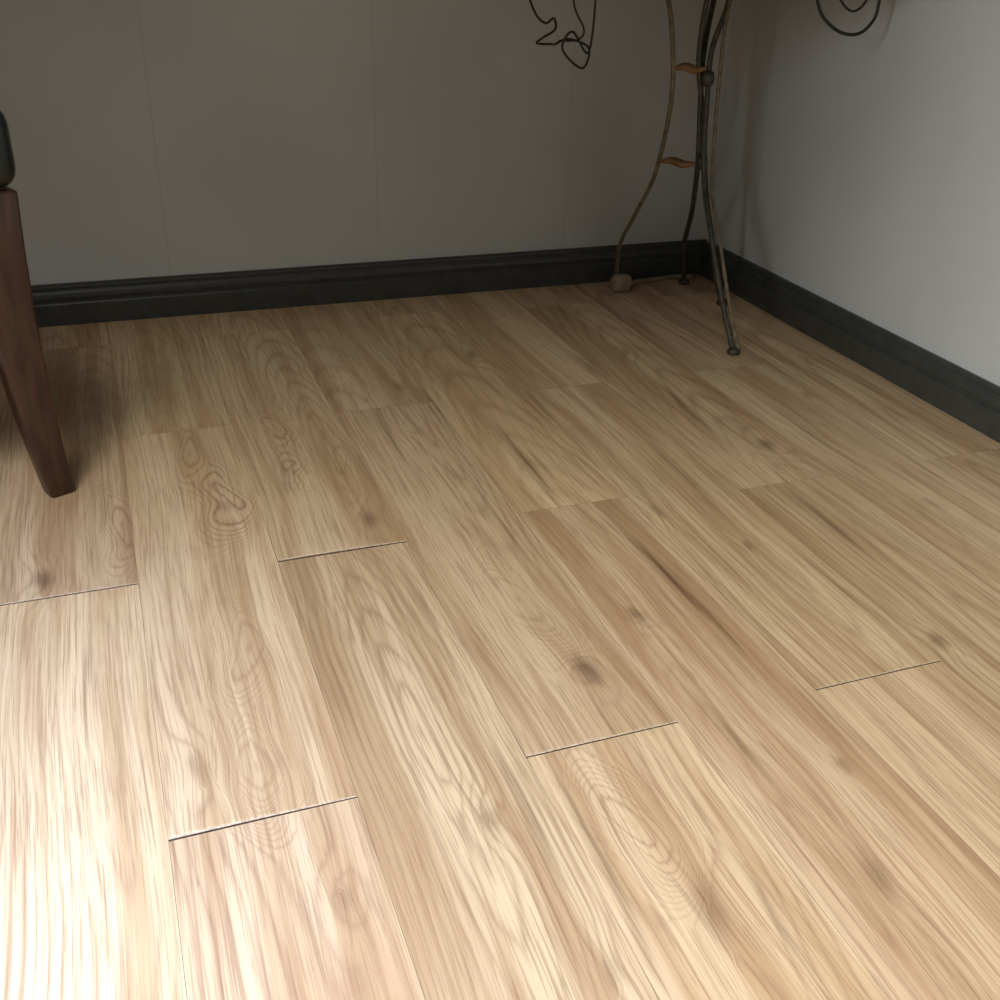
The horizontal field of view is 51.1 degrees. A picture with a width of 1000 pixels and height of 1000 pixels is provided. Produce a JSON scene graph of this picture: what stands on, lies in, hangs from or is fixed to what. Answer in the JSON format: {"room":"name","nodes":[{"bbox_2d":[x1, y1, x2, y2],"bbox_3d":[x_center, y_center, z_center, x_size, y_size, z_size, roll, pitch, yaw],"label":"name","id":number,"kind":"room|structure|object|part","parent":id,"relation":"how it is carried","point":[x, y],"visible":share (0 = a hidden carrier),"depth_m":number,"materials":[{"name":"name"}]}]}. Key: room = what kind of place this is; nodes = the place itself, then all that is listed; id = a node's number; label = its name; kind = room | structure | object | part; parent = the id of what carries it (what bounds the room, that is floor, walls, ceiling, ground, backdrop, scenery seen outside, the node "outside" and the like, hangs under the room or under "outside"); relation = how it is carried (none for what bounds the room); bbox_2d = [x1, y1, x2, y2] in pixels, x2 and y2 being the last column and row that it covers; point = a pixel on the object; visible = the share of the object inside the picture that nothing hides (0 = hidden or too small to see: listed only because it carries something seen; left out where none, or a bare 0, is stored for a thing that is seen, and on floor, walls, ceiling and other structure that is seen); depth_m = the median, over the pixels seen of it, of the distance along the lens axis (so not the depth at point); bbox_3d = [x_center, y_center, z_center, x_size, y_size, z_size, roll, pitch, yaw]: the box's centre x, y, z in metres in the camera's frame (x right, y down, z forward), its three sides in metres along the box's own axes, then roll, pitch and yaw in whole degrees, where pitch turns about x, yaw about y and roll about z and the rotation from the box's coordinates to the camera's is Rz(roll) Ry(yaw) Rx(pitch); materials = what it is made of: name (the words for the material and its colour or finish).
{"room":"living room","nodes":[
{"label":"living room","id":0,"kind":"room"},
{"bbox_2d":[0,0,734,284],"bbox_3d":[-1.207,-1.375,1.569,3.911,2.460,0.100,-8,30,-18],"label":"wall","id":1,"kind":"structure","parent":0,"point":[149,138],"depth_m":2.21,"materials":[{"name":"grey paint"}]},
{"bbox_2d":[31,239,706,327],"bbox_3d":[-1.222,-0.358,2.060,3.711,0.085,0.016,-8,30,-18],"label":"baseboard","id":2,"kind":"structure","parent":1,"relation":"attached to","point":[73,303],"depth_m":2.35,"materials":[{"name":"black wood"}]},
{"bbox_2d":[0,274,999,999],"bbox_3d":[-0.541,0.612,0.469,3.711,0.063,3.981,-8,30,-18],"label":"floor","id":3,"kind":"structure","parent":0,"point":[562,642],"depth_m":1.22,"materials":[{"name":"laminate"}]},
{"bbox_2d":[0,111,74,497],"bbox_3d":[-0.968,-0.420,1.295,0.561,0.940,0.460,-24,38,-39],"label":"dining chair","id":4,"kind":"object","parent":3,"relation":"on","point":[23,371],"visible":1,"depth_m":1.42,"materials":[{"name":"brown wood"}]},
{"bbox_3d":[-0.914,-0.463,1.330,0.412,0.105,0.460,-24,38,-39],"label":"seat","id":5,"kind":"part","parent":4,"relation":"part of","materials":[{"name":"black plastic"}]},
{"bbox_2d":[610,274,692,292],"bbox_3d":[0.367,-0.548,2.558,0.262,0.042,0.052,-19,35,-34],"label":"cable","id":6,"kind":"object","parent":3,"relation":"on","point":[619,283],"visible":0.97,"depth_m":2.49,"materials":[{"name":"beige plastic"}]},
{"bbox_3d":[0.385,-0.545,2.579,0.214,0.017,0.041,-16,34,-30],"label":"cord","id":7,"kind":"part","parent":6,"relation":"part of","materials":[{"name":"beige plastic"}]},
{"bbox_2d":[529,0,880,355],"bbox_3d":[0.322,-0.689,2.099,0.645,0.725,0.650,-8,30,-18],"label":"plant stand","id":8,"kind":"object","parent":3,"relation":"on","point":[704,78],"visible":0.98,"depth_m":2.15,"materials":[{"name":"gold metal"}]},
{"bbox_3d":[0.320,-0.781,2.287,0.065,0.697,0.210,1,29,-3],"label":"leg","id":9,"kind":"part","parent":8,"relation":"part of","materials":[{"name":"gold metal"}]},
{"bbox_3d":[0.439,-0.786,2.304,0.029,0.700,0.252,7,29,10],"label":"leg","id":10,"kind":"part","parent":8,"relation":"part of","materials":[{"name":"metal"}]},
{"bbox_3d":[0.459,-0.747,2.234,0.171,0.699,0.031,-19,35,-34],"label":"leg","id":11,"kind":"part","parent":8,"relation":"part of","materials":[{"name":"metal"}]},
{"bbox_3d":[0.458,-0.669,2.095,0.035,0.697,0.261,-5,29,-13],"label":"leg","id":12,"kind":"part","parent":8,"relation":"part of","materials":[{"name":"metal"}]},
{"bbox_3d":[0.469,-0.665,2.085,0.023,0.697,0.239,-5,29,-12],"label":"brass rod","id":13,"kind":"part","parent":8,"relation":"part of","materials":[{"name":"gold metal"}]},
{"bbox_2d":[705,0,999,385],"bbox_3d":[1.301,-0.682,0.459,0.100,2.460,4.081,-8,30,-18],"label":"wall","id":14,"kind":"structure","parent":0,"point":[861,172],"depth_m":2.02,"materials":[{"name":"grey paint"}]},
{"bbox_2d":[699,241,999,442],"bbox_3d":[1.197,0.296,1.014,0.016,0.085,3.965,-8,30,-18],"label":"baseboard","id":15,"kind":"structure","parent":14,"relation":"attached to","point":[973,400],"depth_m":2.09,"materials":[{"name":"black wood"}]}
]}

